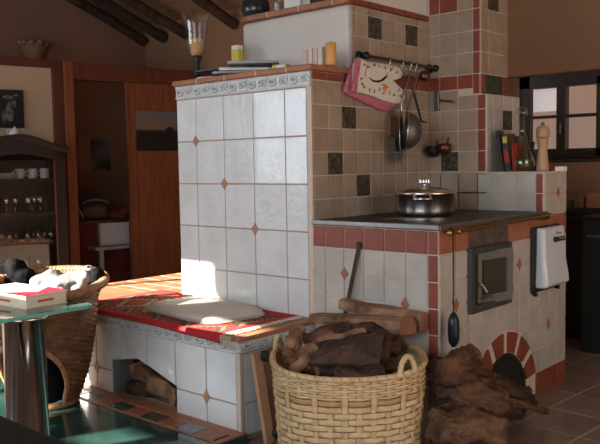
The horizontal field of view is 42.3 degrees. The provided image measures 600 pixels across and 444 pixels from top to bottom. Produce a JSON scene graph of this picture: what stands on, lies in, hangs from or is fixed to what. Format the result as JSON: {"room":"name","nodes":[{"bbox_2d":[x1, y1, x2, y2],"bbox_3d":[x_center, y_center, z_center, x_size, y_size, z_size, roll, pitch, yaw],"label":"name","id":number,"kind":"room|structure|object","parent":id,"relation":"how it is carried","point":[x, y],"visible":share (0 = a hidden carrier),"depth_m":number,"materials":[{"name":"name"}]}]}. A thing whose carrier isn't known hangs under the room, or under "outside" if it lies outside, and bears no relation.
{"room":"traditional dwelling","nodes":[
{"label":"traditional dwelling","id":0,"kind":"room"},
{"bbox_2d":[0,65,53,142],"bbox_3d":[-3.987,-0.216,5.928,4.272,2.147,0.080,-4,5,-37],"label":"wall","id":1,"kind":"structure","parent":0,"point":[35,82],"depth_m":7.03,"materials":[{"name":"beige paint"}]},
{"bbox_2d":[0,89,24,127],"bbox_3d":[-2.589,-1.004,6.884,0.270,0.336,0.022,-4,5,-37],"label":"print","id":2,"kind":"object","parent":1,"relation":"attached to","point":[11,101],"visible":1,"depth_m":6.89,"materials":[{"name":"black paper"}]},
{"bbox_2d":[0,57,62,68],"bbox_3d":[-3.958,-1.325,5.878,4.385,0.071,0.130,-4,5,-37],"label":"trim","id":3,"kind":"structure","parent":1,"relation":"attached to","point":[8,61],"depth_m":6.97,"materials":[{"name":"brown wood"}]},
{"bbox_2d":[17,39,49,58],"bbox_3d":[-2.778,-1.771,8.095,0.340,0.240,0.327,3,6,41],"label":"wall sconce","id":4,"kind":"object","parent":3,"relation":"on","point":[30,49],"visible":0.91,"depth_m":8.00,"materials":[{"name":"paint"}]},
{"bbox_2d":[51,68,69,264],"bbox_3d":[-2.247,-0.355,7.248,0.103,2.172,0.125,-4,5,-37],"label":"trim","id":5,"kind":"structure","parent":1,"relation":"attached to","point":[56,73],"depth_m":7.15,"materials":[{"name":"brown wood"}]},
{"bbox_2d":[63,60,80,265],"bbox_3d":[-2.169,-0.386,7.303,0.091,2.223,0.170,-4,5,-37],"label":"trim","id":6,"kind":"structure","parent":1,"relation":"attached to","point":[68,81],"depth_m":7.22,"materials":[{"name":"orange wood"}]},
{"bbox_2d":[0,0,145,218],"bbox_3d":[-4.793,-1.988,6.667,8.500,5.600,0.100,-4,5,-37],"label":"wall","id":7,"kind":"structure","parent":0,"point":[73,34],"depth_m":8.54,"materials":[{"name":"beige paint"}]},
{"bbox_2d":[78,137,111,171],"bbox_3d":[-2.269,-0.750,8.594,0.375,0.385,0.024,-4,5,-37],"label":"framed photograph","id":8,"kind":"object","parent":7,"relation":"attached to","point":[94,153],"visible":1,"depth_m":8.58,"materials":[{"name":"brown"}]},
{"bbox_2d":[66,0,147,46],"bbox_3d":[-3.951,-3.122,6.354,0.129,2.670,6.542,3,6,41],"label":"rafter","id":9,"kind":"object","parent":7,"relation":"attached to","point":[86,6],"visible":1,"depth_m":8.46,"materials":[{"name":"brown wood"}]},
{"bbox_2d":[112,0,270,24],"bbox_3d":[-1.870,-3.357,4.110,13.200,3.222,7.800,3,6,41],"label":"ceiling","id":10,"kind":"structure","parent":0,"point":[173,9],"depth_m":8.22,"materials":[{"name":"brown wood"}]},
{"bbox_2d":[144,0,599,201],"bbox_3d":[0.723,-1.704,6.979,12.600,4.800,0.400,3,6,41],"label":"wall","id":11,"kind":"structure","parent":0,"point":[546,37],"depth_m":5.83,"materials":[{"name":"paint"}]},
{"bbox_2d":[91,0,167,42],"bbox_3d":[-3.694,-3.103,6.128,0.132,2.660,6.540,3,6,41],"label":"rafter","id":12,"kind":"object","parent":11,"relation":"attached to","point":[154,32],"visible":1,"depth_m":8.28,"materials":[{"name":"brown wood"}]},
{"bbox_2d":[73,63,212,84],"bbox_3d":[-1.581,-1.447,7.689,1.595,0.151,0.130,-4,5,-37],"label":"trim","id":13,"kind":"structure","parent":11,"relation":"attached to","point":[81,72],"depth_m":7.54,"materials":[{"name":"brown wood"}]},
{"bbox_2d":[124,82,181,279],"bbox_3d":[-1.301,-0.364,7.940,0.970,2.056,0.054,-4,5,-37],"label":"door","id":14,"kind":"structure","parent":11,"relation":"in","point":[153,176],"depth_m":7.78,"materials":[{"name":"orange wood"}]},
{"bbox_2d":[135,110,177,150],"bbox_3d":[-1.365,-0.916,7.822,0.620,0.397,0.009,-4,5,-37],"label":"poster","id":15,"kind":"object","parent":14,"relation":"attached to","point":[155,130],"visible":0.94,"depth_m":7.77,"materials":[{"name":"black paper"}]},
{"bbox_2d":[122,0,189,38],"bbox_3d":[-3.410,-3.084,5.879,0.132,2.650,6.538,3,6,41],"label":"rafter","id":16,"kind":"object","parent":11,"relation":"attached to","point":[139,5],"visible":1,"depth_m":8.08,"materials":[{"name":"brown wood"}]},
{"bbox_2d":[192,0,238,29],"bbox_3d":[-2.828,-3.064,5.362,0.128,2.659,6.538,3,6,41],"label":"rafter","id":17,"kind":"object","parent":11,"relation":"attached to","point":[209,6],"visible":1,"depth_m":7.66,"materials":[{"name":"brown wood"}]},
{"bbox_2d":[519,70,599,159],"bbox_3d":[2.320,-0.772,5.576,1.585,0.695,0.098,3,6,41],"label":"window","id":18,"kind":"structure","parent":11,"relation":"in","point":[562,82],"depth_m":5.86,"materials":[{"name":"black wood"}]},
{"bbox_2d":[548,159,599,162],"bbox_3d":[2.269,-0.441,5.535,1.684,0.020,0.150,3,6,41],"label":"trim","id":19,"kind":"structure","parent":11,"relation":"attached to","point":[575,160],"depth_m":5.66,"materials":[{"name":"black"}]},
{"bbox_2d":[246,338,599,443],"bbox_3d":[-1.671,0.981,4.416,13.000,0.100,7.950,3,6,41],"label":"floor","id":20,"kind":"structure","parent":0,"point":[573,403],"depth_m":3.80,"materials":[{"name":"tile"}]},
{"bbox_2d":[0,134,68,267],"bbox_3d":[-2.425,0.022,6.614,0.818,1.519,0.450,-4,5,-37],"label":"display cabinet","id":21,"kind":"object","parent":20,"relation":"on","point":[17,151],"visible":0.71,"depth_m":6.77,"materials":[{"name":"brown wood"}]},
{"bbox_2d":[0,178,52,181],"bbox_3d":[-2.447,-0.358,6.607,0.688,0.018,0.360,-4,5,-37],"label":"shelf","id":22,"kind":"object","parent":21,"relation":"attached to","point":[25,179],"depth_m":6.58,"materials":[{"name":"brown wood"}]},
{"bbox_2d":[0,211,54,217],"bbox_3d":[-2.442,-0.062,6.628,0.688,0.018,0.360,-4,5,-37],"label":"shelf","id":23,"kind":"object","parent":21,"relation":"attached to","point":[23,214],"depth_m":6.70,"materials":[{"name":"brown wood"}]},
{"bbox_2d":[0,238,55,246],"bbox_3d":[-2.438,0.179,6.646,0.688,0.018,0.360,-4,5,-37],"label":"shelf","id":24,"kind":"object","parent":21,"relation":"attached to","point":[3,243],"depth_m":6.65,"materials":[{"name":"brown wood"}]},
{"bbox_2d":[27,264,56,267],"bbox_3d":[-2.434,0.412,6.663,0.688,0.018,0.360,-4,5,-37],"label":"shelf","id":25,"kind":"object","parent":21,"relation":"attached to","point":[31,265],"depth_m":6.87,"materials":[{"name":"brown wood"}]},
{"bbox_2d":[37,168,48,177],"bbox_3d":[-2.226,-0.422,6.728,0.095,0.085,0.075,-1,4,-5],"label":"mug","id":26,"kind":"object","parent":21,"relation":"on","point":[44,172],"visible":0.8,"depth_m":6.70,"materials":[{"name":"grey ceramic"}]},
{"bbox_2d":[0,416,68,443],"bbox_3d":[-1.152,0.849,2.293,1.020,0.455,0.590,3,6,41],"label":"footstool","id":27,"kind":"object","parent":20,"relation":"on","point":[11,432],"visible":1,"depth_m":2.25,"materials":[{"name":"black leather"}]},
{"bbox_2d":[79,217,130,282],"bbox_3d":[-2.001,0.316,8.070,1.340,0.707,0.440,-4,5,-37],"label":"sideboard","id":28,"kind":"object","parent":20,"relation":"on","point":[116,261],"visible":0.06,"depth_m":7.85,"materials":[{"name":"red wood"}]},
{"bbox_2d":[78,199,108,219],"bbox_3d":[-2.144,-0.134,7.925,0.350,0.215,0.200,-4,5,-36],"label":"bag","id":29,"kind":"object","parent":28,"relation":"on","point":[92,211],"visible":0.93,"depth_m":7.87,"materials":[{"name":"brown"}]},
{"bbox_2d":[107,207,128,218],"bbox_3d":[-1.802,-0.096,7.875,0.342,0.124,0.226,3,6,41],"label":"folded cloth","id":30,"kind":"object","parent":28,"relation":"on","point":[123,212],"visible":0.91,"depth_m":7.79,"materials":[{"name":"red fabric"}]},
{"bbox_2d":[88,244,129,269],"bbox_3d":[-1.810,0.453,7.888,0.650,0.452,0.260,-4,5,-37],"label":"table","id":31,"kind":"object","parent":20,"relation":"on","point":[100,249],"visible":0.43,"depth_m":7.65,"materials":[{"name":"grey"}]},
{"bbox_2d":[97,221,129,245],"bbox_3d":[-1.900,0.113,7.911,0.360,0.226,0.180,-4,5,-37],"label":"storage box","id":32,"kind":"object","parent":31,"relation":"on","point":[112,233],"visible":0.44,"depth_m":7.82,"materials":[{"name":"grey"}]},
{"bbox_2d":[0,376,245,443],"bbox_3d":[-1.738,0.918,4.312,3.435,0.043,0.655,3,6,41],"label":"rug","id":33,"kind":"object","parent":20,"relation":"on","point":[83,422],"visible":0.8,"depth_m":3.53,"materials":[{"name":"green stone"}]},
{"bbox_2d":[0,299,91,435],"bbox_3d":[-1.117,0.675,2.987,0.680,0.700,0.500,3,6,41],"label":"glass side table","id":34,"kind":"object","parent":33,"relation":"on","point":[23,331],"visible":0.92,"depth_m":2.81,"materials":[{"name":"teal"}]},
{"bbox_2d":[0,283,66,309],"bbox_3d":[-1.109,0.291,3.081,0.355,0.051,0.185,2,5,37],"label":"book","id":35,"kind":"object","parent":34,"relation":"on","point":[15,295],"visible":1,"depth_m":2.99,"materials":[{"name":"white paper"}]},
{"bbox_2d":[0,265,109,410],"bbox_3d":[-1.283,0.585,3.910,0.652,0.668,0.652,3,6,44],"label":"tub chair","id":36,"kind":"object","parent":33,"relation":"on","point":[70,336],"visible":0.49,"depth_m":3.78,"materials":[{"name":"brown wicker"}]},
{"bbox_2d":[0,258,35,283],"bbox_3d":[-1.501,0.310,4.102,0.203,0.245,0.202,3,6,41],"label":"coat","id":37,"kind":"object","parent":36,"relation":"on","point":[16,270],"visible":0.43,"depth_m":4.05,"materials":[{"name":"black fabric"}]},
{"bbox_2d":[29,269,90,291],"bbox_3d":[-1.195,0.332,3.911,0.319,0.196,0.162,0,4,7],"label":"jacket","id":38,"kind":"object","parent":36,"relation":"on","point":[54,278],"visible":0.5,"depth_m":3.87,"materials":[{"name":"white fabric"}]},
{"bbox_2d":[88,267,104,292],"bbox_3d":[-1.037,0.331,3.921,0.108,0.205,0.072,-3,5,-27],"label":"scarf","id":39,"kind":"object","parent":36,"relation":"on","point":[96,273],"visible":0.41,"depth_m":3.89,"materials":[{"name":"black fabric"}]},
{"bbox_2d":[47,357,63,403],"bbox_3d":[-1.243,0.752,3.859,0.164,0.298,0.162,3,6,41],"label":"handbag","id":40,"kind":"object","parent":33,"relation":"on","point":[54,375],"visible":0.36,"depth_m":3.81,"materials":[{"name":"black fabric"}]},
{"bbox_2d":[80,384,245,443],"bbox_3d":[-1.738,0.893,4.310,3.435,0.006,0.655,3,6,41],"label":"trim","id":41,"kind":"structure","parent":33,"relation":"on","point":[232,433],"depth_m":3.68,"materials":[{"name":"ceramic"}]},
{"bbox_2d":[84,272,315,439],"bbox_3d":[-0.480,0.662,4.561,1.870,0.475,1.453,3,6,41],"label":"tiled bench","id":42,"kind":"object","parent":20,"relation":"on","point":[215,384],"visible":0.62,"depth_m":3.68,"materials":[{"name":"tile"}]},
{"bbox_2d":[125,380,158,396],"bbox_3d":[-0.769,0.851,3.980,0.261,0.094,0.091,1,5,24],"label":"log","id":43,"kind":"object","parent":42,"relation":"in","point":[134,387],"visible":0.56,"depth_m":3.97,"materials":[{"name":"brown wood"}]},
{"bbox_2d":[128,359,176,406],"bbox_3d":[-0.732,0.809,3.943,0.092,0.161,0.483,-5,6,-42],"label":"log","id":44,"kind":"object","parent":42,"relation":"in","point":[157,385],"visible":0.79,"depth_m":3.88,"materials":[{"name":"brown wood"}]},
{"bbox_2d":[97,290,305,348],"bbox_3d":[-0.581,0.486,4.065,1.321,0.065,0.641,3,6,41],"label":"rug","id":45,"kind":"object","parent":42,"relation":"on","point":[133,306],"visible":0.75,"depth_m":3.80,"materials":[{"name":"red fabric"}]},
{"bbox_2d":[147,296,264,323],"bbox_3d":[-0.492,0.439,3.991,0.410,0.038,0.670,-5,5,-41],"label":"seat cushion","id":46,"kind":"object","parent":45,"relation":"on","point":[197,309],"visible":1,"depth_m":3.86,"materials":[{"name":"beige fabric"}]},
{"bbox_2d":[250,343,301,443],"bbox_3d":[-0.068,0.763,3.506,0.101,0.405,0.335,3,6,41],"label":"wooden board","id":47,"kind":"object","parent":20,"relation":"on","point":[261,367],"visible":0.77,"depth_m":3.41,"materials":[{"name":"brown wood"}]},
{"bbox_2d":[269,333,427,443],"bbox_3d":[0.194,0.731,3.132,0.629,0.523,0.539,-1,4,0],"label":"basket","id":48,"kind":"object","parent":20,"relation":"on","point":[362,422],"visible":0.84,"depth_m":2.90,"materials":[{"name":"beige wicker"}]},
{"bbox_2d":[281,324,305,355],"bbox_3d":[-0.024,0.489,3.203,0.075,0.109,0.157,0,4,18],"label":"log","id":49,"kind":"object","parent":48,"relation":"in","point":[292,343],"visible":0.94,"depth_m":3.18,"materials":[{"name":"brown wood"}]},
{"bbox_2d":[287,343,318,372],"bbox_3d":[0.013,0.544,3.056,0.134,0.134,0.074,-4,5,-37],"label":"log","id":50,"kind":"object","parent":48,"relation":"in","point":[305,356],"visible":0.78,"depth_m":3.04,"materials":[{"name":"brown wood"}]},
{"bbox_2d":[288,331,335,363],"bbox_3d":[0.055,0.515,3.143,0.252,0.117,0.081,-5,6,-43],"label":"log","id":51,"kind":"object","parent":48,"relation":"in","point":[294,357],"visible":0.4,"depth_m":3.12,"materials":[{"name":"brown wood"}]},
{"bbox_2d":[317,328,365,342],"bbox_3d":[0.168,0.457,3.134,0.203,0.052,0.039,-2,4,-11],"label":"log","id":52,"kind":"object","parent":51,"relation":"on","point":[355,331],"visible":0.94,"depth_m":3.12,"materials":[{"name":"brown wood"}]},
{"bbox_2d":[303,320,350,343],"bbox_3d":[0.113,0.467,3.244,0.213,0.101,0.106,-2,4,-18],"label":"log","id":53,"kind":"object","parent":48,"relation":"in","point":[341,326],"visible":0.58,"depth_m":3.21,"materials":[{"name":"brown wood"}]},
{"bbox_2d":[312,337,389,376],"bbox_3d":[0.197,0.541,3.061,0.305,0.169,0.190,-2,4,-16],"label":"log","id":54,"kind":"object","parent":48,"relation":"in","point":[319,371],"visible":0.21,"depth_m":3.00,"materials":[{"name":"brown wood"}]},
{"bbox_2d":[308,332,383,367],"bbox_3d":[0.180,0.492,3.002,0.290,0.126,0.149,-1,4,5],"label":"bark slab","id":55,"kind":"object","parent":54,"relation":"on","point":[361,350],"visible":1,"depth_m":2.96,"materials":[{"name":"brown wood"}]},
{"bbox_2d":[335,364,385,387],"bbox_3d":[0.228,0.585,2.925,0.192,0.090,0.112,-1,4,-6],"label":"log","id":56,"kind":"object","parent":48,"relation":"in","point":[371,369],"visible":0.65,"depth_m":2.90,"materials":[{"name":"brown wood"}]},
{"bbox_2d":[308,312,415,334],"bbox_3d":[0.266,0.432,3.439,0.120,0.098,0.564,-5,6,-41],"label":"log","id":57,"kind":"object","parent":48,"relation":"on","point":[395,325],"visible":0.78,"depth_m":3.32,"materials":[{"name":"brown wood"}]},
{"bbox_2d":[338,298,427,331],"bbox_3d":[0.366,0.410,3.458,0.449,0.100,0.075,3,6,41],"label":"log","id":58,"kind":"object","parent":57,"relation":"on","point":[345,304],"visible":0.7,"depth_m":3.43,"materials":[{"name":"brown wood"}]},
{"bbox_2d":[350,322,385,335],"bbox_3d":[0.281,0.458,3.278,0.150,0.073,0.100,-2,4,-10],"label":"log","id":59,"kind":"object","parent":48,"relation":"in","point":[369,326],"visible":0.4,"depth_m":3.25,"materials":[{"name":"brown wood"}]},
{"bbox_2d":[360,329,404,357],"bbox_3d":[0.333,0.499,3.184,0.177,0.110,0.139,1,4,20],"label":"log","id":60,"kind":"object","parent":48,"relation":"in","point":[397,343],"visible":0.52,"depth_m":3.15,"materials":[{"name":"brown wood"}]},
{"bbox_3d":[0.183,0.853,3.182,0.432,0.201,0.384,3,6,41],"label":"log","id":61,"kind":"object","parent":48,"relation":"in","visible":0},
{"bbox_2d":[301,370,399,407],"bbox_3d":[0.204,0.706,3.242,0.431,0.176,0.226,-1,4,2],"label":"log","id":62,"kind":"object","parent":61,"relation":"on","point":[386,371],"visible":0.03,"depth_m":3.25,"materials":[{"name":"brown wood"}]},
{"bbox_2d":[343,242,361,313],"bbox_3d":[0.193,0.522,3.620,0.206,0.864,0.025,0,4,18],"label":"iron poker","id":63,"kind":"object","parent":20,"relation":"on","point":[359,244],"visible":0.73,"depth_m":3.58,"materials":[{"name":"black metal"}]},
{"bbox_2d":[172,0,566,443],"bbox_3d":[0.434,-0.553,4.330,1.762,2.900,1.473,3,6,41],"label":"stove","id":64,"kind":"object","parent":20,"relation":"on","point":[283,172],"depth_m":4.03,"materials":[{"name":"tile"}]},
{"bbox_2d":[181,15,207,78],"bbox_3d":[-0.573,-0.965,4.308,0.158,0.356,0.158,3,6,41],"label":"lamp","id":65,"kind":"object","parent":64,"relation":"on","point":[196,44],"visible":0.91,"depth_m":4.29,"materials":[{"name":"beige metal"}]},
{"bbox_2d":[190,37,202,55],"bbox_3d":[-0.574,-0.975,4.307,0.074,0.104,0.074,3,6,41],"label":"candle","id":66,"kind":"object","parent":65,"relation":"on","point":[196,44],"depth_m":4.28,"materials":[{"name":"brown wax"}]},
{"bbox_2d":[241,0,269,16],"bbox_3d":[-0.258,-1.244,4.540,0.170,0.140,0.170,3,6,41],"label":"round vase","id":67,"kind":"object","parent":64,"relation":"on","point":[249,7],"visible":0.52,"depth_m":4.47,"materials":[{"name":"grey"}]},
{"bbox_2d":[284,0,302,7],"bbox_3d":[-0.020,-1.241,4.301,0.115,0.160,0.080,3,6,41],"label":"carton","id":68,"kind":"object","parent":64,"relation":"on","point":[287,3],"visible":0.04,"depth_m":4.27,"materials":[{"name":"white cardboard"}]},
{"bbox_2d":[318,47,325,65],"bbox_3d":[0.110,-0.806,3.782,0.028,0.091,0.041,3,6,41],"label":"packet","id":69,"kind":"object","parent":64,"relation":"on","point":[321,50],"visible":0.73,"depth_m":3.77,"materials":[{"name":"beige"}]},
{"bbox_2d":[325,41,336,65],"bbox_3d":[0.149,-0.816,3.746,0.054,0.116,0.054,3,6,41],"label":"pillar candle","id":70,"kind":"object","parent":64,"relation":"on","point":[330,47],"visible":1,"depth_m":3.72,"materials":[{"name":"brown wax"}]},
{"bbox_2d":[343,62,396,110],"bbox_3d":[0.375,-0.700,4.025,0.023,0.236,0.471,3,6,41],"label":"oven mitt","id":71,"kind":"object","parent":64,"relation":"hanging from","point":[371,101],"visible":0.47,"depth_m":3.96,"materials":[{"name":"pink fabric"}]},
{"bbox_2d":[351,58,404,103],"bbox_3d":[0.409,-0.727,4.018,0.032,0.211,0.480,3,6,41],"label":"oven mitt","id":72,"kind":"object","parent":64,"relation":"hanging from","point":[373,79],"visible":1,"depth_m":3.99,"materials":[{"name":"beige fabric"}]},
{"bbox_2d":[388,117,397,136],"bbox_3d":[0.504,-0.514,4.205,0.014,0.110,0.080,3,6,41],"label":"chopping board","id":73,"kind":"object","parent":64,"relation":"hanging from","point":[392,121],"visible":1,"depth_m":4.19,"materials":[{"name":"brown wood"}]},
{"bbox_2d":[399,71,411,163],"bbox_3d":[0.571,-0.563,4.169,0.061,0.503,0.292,0,4,11],"label":"skimmer","id":74,"kind":"object","parent":64,"relation":"hanging from","point":[401,126],"visible":1,"depth_m":4.12,"materials":[{"name":"silver metal"}]},
{"bbox_2d":[404,72,421,149],"bbox_3d":[0.604,-0.601,4.162,0.097,0.431,0.248,-1,4,5],"label":"ladle","id":75,"kind":"object","parent":64,"relation":"hanging from","point":[413,127],"visible":1,"depth_m":4.09,"materials":[{"name":"grey metal"}]},
{"bbox_2d":[405,113,421,148],"bbox_3d":[0.608,-0.487,4.151,0.091,0.195,0.196,-1,4,4],"label":"bowl","id":76,"kind":"object","parent":75,"relation":"on","point":[413,127],"depth_m":4.08,"materials":[{"name":"grey metal"}]},
{"bbox_2d":[412,73,426,122],"bbox_3d":[0.653,-0.682,4.259,0.018,0.273,0.144,3,6,41],"label":"serving fork","id":77,"kind":"object","parent":64,"relation":"hanging from","point":[420,75],"visible":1,"depth_m":4.25,"materials":[{"name":"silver metal"}]},
{"bbox_2d":[393,179,455,216],"bbox_3d":[0.629,-0.126,3.919,0.314,0.184,0.314,-4,5,-32],"label":"cooking pot","id":78,"kind":"object","parent":64,"relation":"on","point":[424,200],"visible":1,"depth_m":3.80,"materials":[{"name":"silver metal"}]},
{"bbox_2d":[311,209,548,230],"bbox_3d":[0.676,-0.023,3.890,0.716,0.023,1.069,3,6,41],"label":"cooktop","id":79,"kind":"object","parent":64,"relation":"in","point":[369,219],"depth_m":3.69,"materials":[{"name":"metal"}]},
{"bbox_2d":[426,140,438,156],"bbox_3d":[0.759,-0.420,4.431,0.084,0.102,0.084,-1,4,-1],"label":"pan","id":80,"kind":"object","parent":64,"relation":"hanging from","point":[431,151],"visible":0.86,"depth_m":4.40,"materials":[{"name":"black metal"}]},
{"bbox_2d":[426,147,438,156],"bbox_3d":[0.760,-0.402,4.432,0.084,0.065,0.084,3,6,41],"label":"bowl","id":81,"kind":"object","parent":80,"relation":"on","point":[431,151],"depth_m":4.40,"materials":[{"name":"black metal"}]},
{"bbox_2d":[437,137,450,154],"bbox_3d":[0.813,-0.430,4.382,0.080,0.099,0.080,-1,4,-2],"label":"pan","id":82,"kind":"object","parent":64,"relation":"hanging from","point":[444,148],"visible":1,"depth_m":4.35,"materials":[{"name":"orange metal"}]},
{"bbox_2d":[437,143,450,154],"bbox_3d":[0.814,-0.412,4.384,0.080,0.062,0.080,3,6,41],"label":"bowl","id":83,"kind":"object","parent":82,"relation":"on","point":[444,148],"depth_m":4.35,"materials":[{"name":"orange metal"}]},
{"bbox_2d":[448,227,459,346],"bbox_3d":[0.648,0.275,3.275,0.048,0.511,0.056,3,6,41],"label":"shovel","id":84,"kind":"object","parent":64,"relation":"hanging from","point":[453,321],"visible":1,"depth_m":3.27,"materials":[{"name":"black metal"}]},
{"bbox_2d":[466,241,512,314],"bbox_3d":[0.891,0.255,3.620,0.062,0.296,0.389,3,6,41],"label":"oven","id":85,"kind":"object","parent":64,"relation":"in","point":[489,264],"depth_m":3.61,"materials":[{"name":"black metal"}]},
{"bbox_2d":[495,131,505,171],"bbox_3d":[1.112,-0.390,4.269,0.053,0.225,0.060,3,6,41],"label":"cookbook","id":86,"kind":"object","parent":64,"relation":"on","point":[498,133],"visible":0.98,"depth_m":4.25,"materials":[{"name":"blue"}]},
{"bbox_2d":[440,171,566,173],"bbox_3d":[1.117,-0.281,4.388,0.682,0.010,0.289,3,6,41],"label":"shelf","id":87,"kind":"object","parent":64,"relation":"attached to","point":[441,172],"depth_m":4.24,"materials":[{"name":"tile"}]},
{"bbox_2d":[501,134,515,171],"bbox_3d":[1.159,-0.383,4.280,0.058,0.207,0.101,3,6,41],"label":"cookbook","id":88,"kind":"object","parent":64,"relation":"on","point":[507,139],"visible":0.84,"depth_m":4.24,"materials":[{"name":"red paper"}]},
{"bbox_2d":[511,144,522,171],"bbox_3d":[1.179,-0.350,4.213,0.022,0.150,0.100,3,6,41],"label":"cookbook","id":89,"kind":"object","parent":64,"relation":"on","point":[516,149],"visible":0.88,"depth_m":4.19,"materials":[{"name":"red paper"}]},
{"bbox_2d":[515,136,527,170],"bbox_3d":[1.249,-0.385,4.375,0.025,0.195,0.140,3,6,41],"label":"cookbook","id":90,"kind":"object","parent":64,"relation":"on","point":[522,140],"visible":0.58,"depth_m":4.38,"materials":[{"name":"green"}]},
{"bbox_2d":[511,111,533,169],"bbox_3d":[1.208,-0.452,4.218,0.126,0.352,0.126,3,6,41],"label":"decanter","id":91,"kind":"object","parent":64,"relation":"on","point":[525,163],"visible":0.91,"depth_m":4.18,"materials":[{"name":"clear glass"}]},
{"bbox_2d":[528,142,536,170],"bbox_3d":[1.289,-0.364,4.301,0.056,0.162,0.056,3,6,41],"label":"vinegar bottle","id":92,"kind":"object","parent":64,"relation":"on","point":[532,153],"visible":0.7,"depth_m":4.28,"materials":[{"name":"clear glass"}]},
{"bbox_2d":[536,122,549,170],"bbox_3d":[1.296,-0.402,4.144,0.071,0.260,0.071,3,6,41],"label":"pepper mill","id":93,"kind":"object","parent":64,"relation":"on","point":[542,132],"visible":0.93,"depth_m":4.12,"materials":[{"name":"brown wood"}]},
{"bbox_2d":[530,223,568,296],"bbox_3d":[1.316,0.198,4.061,0.077,0.359,0.345,3,6,41],"label":"box","id":94,"kind":"object","parent":64,"relation":"attached to","point":[548,263],"visible":1,"depth_m":3.98,"materials":[{"name":"white"}]},
{"bbox_2d":[425,403,510,443],"bbox_3d":[0.646,0.802,3.014,0.338,0.203,0.259,-2,4,-10],"label":"log","id":95,"kind":"object","parent":20,"relation":"on","point":[453,424],"visible":0.98,"depth_m":2.93,"materials":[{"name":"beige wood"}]},
{"bbox_2d":[427,378,509,416],"bbox_3d":[0.679,0.698,3.145,0.327,0.228,0.225,-1,4,2],"label":"log","id":96,"kind":"object","parent":95,"relation":"on","point":[488,397],"visible":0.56,"depth_m":3.06,"materials":[{"name":"brown wood"}]},
{"bbox_2d":[425,343,485,389],"bbox_3d":[0.627,0.587,3.144,0.178,0.181,0.296,3,6,41],"label":"log","id":97,"kind":"object","parent":96,"relation":"on","point":[460,366],"visible":0.94,"depth_m":3.06,"materials":[{"name":"brown wood"}]},
{"bbox_2d":[428,400,529,421],"bbox_3d":[0.781,0.797,3.339,0.694,0.263,0.183,-5,6,-44],"label":"log","id":98,"kind":"object","parent":20,"relation":"on","point":[513,413],"visible":0.12,"depth_m":3.41,"materials":[{"name":"brown wood"}]},
{"bbox_2d":[486,373,537,404],"bbox_3d":[0.918,0.774,3.498,0.194,0.226,0.448,3,6,41],"label":"log","id":99,"kind":"object","parent":20,"relation":"on","point":[516,391],"visible":0.35,"depth_m":3.44,"materials":[{"name":"brown wood"}]},
{"bbox_2d":[479,368,501,383],"bbox_3d":[0.763,0.682,3.330,0.134,0.138,0.389,2,5,35],"label":"log","id":100,"kind":"object","parent":99,"relation":"on","point":[490,377],"visible":0.18,"depth_m":3.33,"materials":[{"name":"beige wood"}]},
{"bbox_2d":[508,397,549,414],"bbox_3d":[0.956,0.794,3.404,0.066,0.263,0.643,2,5,38],"label":"branch","id":101,"kind":"object","parent":20,"relation":"on","point":[514,403],"visible":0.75,"depth_m":3.46,"materials":[{"name":"beige wood"}]},
{"bbox_2d":[565,207,599,339],"bbox_3d":[1.815,0.335,5.582,0.785,0.900,0.465,3,6,41],"label":"base cabinet","id":102,"kind":"object","parent":20,"relation":"on","point":[573,297],"visible":0.09,"depth_m":5.28,"materials":[{"name":"brown wood"}]},
{"bbox_2d":[573,196,585,207],"bbox_3d":[1.959,-0.142,5.381,0.070,0.075,0.150,3,6,41],"label":"tin","id":103,"kind":"object","parent":102,"relation":"on","point":[578,201],"visible":0.71,"depth_m":5.33,"materials":[{"name":"brown metal"}]},
{"bbox_2d":[586,193,599,207],"bbox_3d":[2.055,-0.147,5.302,0.140,0.095,0.160,3,6,41],"label":"tin","id":104,"kind":"object","parent":102,"relation":"on","point":[592,199],"visible":1,"depth_m":5.26,"materials":[{"name":"metal"}]},
{"bbox_2d":[579,213,599,353],"bbox_3d":[2.270,0.387,4.971,0.700,0.870,0.780,3,6,41],"label":"range","id":105,"kind":"object","parent":20,"relation":"on","point":[590,305],"visible":1,"depth_m":4.90,"materials":[{"name":"black metal"}]},
{"label":"outside","id":106,"kind":"structure","parent":0,"visible":0},
{"bbox_2d":[533,85,595,148],"bbox_3d":[3.925,-1.880,7.268,7.000,7.000,0.200,3,6,41],"label":"wall","id":107,"kind":"structure","parent":106,"point":[582,99],"depth_m":8.14,"materials":[{"name":"beige paint"}]},
{"bbox_3d":[-0.408,-0.792,4.263,0.306,0.009,0.258,3,6,41],"label":"magazine","id":108,"kind":"object","parent":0,"visible":0},
{"bbox_2d":[212,70,254,75],"bbox_3d":[-0.303,-0.798,4.164,0.300,0.013,0.180,0,4,10],"label":"magazine","id":109,"kind":"object","parent":108,"relation":"on","point":[217,73],"visible":0.31,"depth_m":4.10,"materials":[{"name":"grey paper"}]},
{"bbox_2d":[219,67,268,70],"bbox_3d":[-0.300,-0.811,4.155,0.260,0.014,0.180,-1,4,-3],"label":"magazine","id":110,"kind":"object","parent":109,"relation":"on","point":[232,68],"visible":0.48,"depth_m":4.07,"materials":[{"name":"white paper"}]},
{"bbox_2d":[197,65,247,73],"bbox_3d":[-0.390,-0.828,4.228,0.300,0.010,0.180,2,5,35],"label":"magazine","id":111,"kind":"object","parent":110,"relation":"on","point":[209,71],"visible":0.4,"depth_m":4.20,"materials":[{"name":"white paper"}]},
{"bbox_2d":[227,60,278,66],"bbox_3d":[-0.244,-0.834,4.092,0.260,0.016,0.180,-1,4,2],"label":"magazine","id":112,"kind":"object","parent":111,"relation":"on","point":[253,63],"visible":0.83,"depth_m":4.02,"materials":[{"name":"grey paper"}]},
{"bbox_2d":[231,45,242,60],"bbox_3d":[-0.348,-0.885,4.315,0.056,0.188,0.040,3,6,41],"label":"carton","id":113,"kind":"object","parent":112,"relation":"on","point":[236,50],"visible":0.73,"depth_m":4.29,"materials":[{"name":"yellow cardboard"}]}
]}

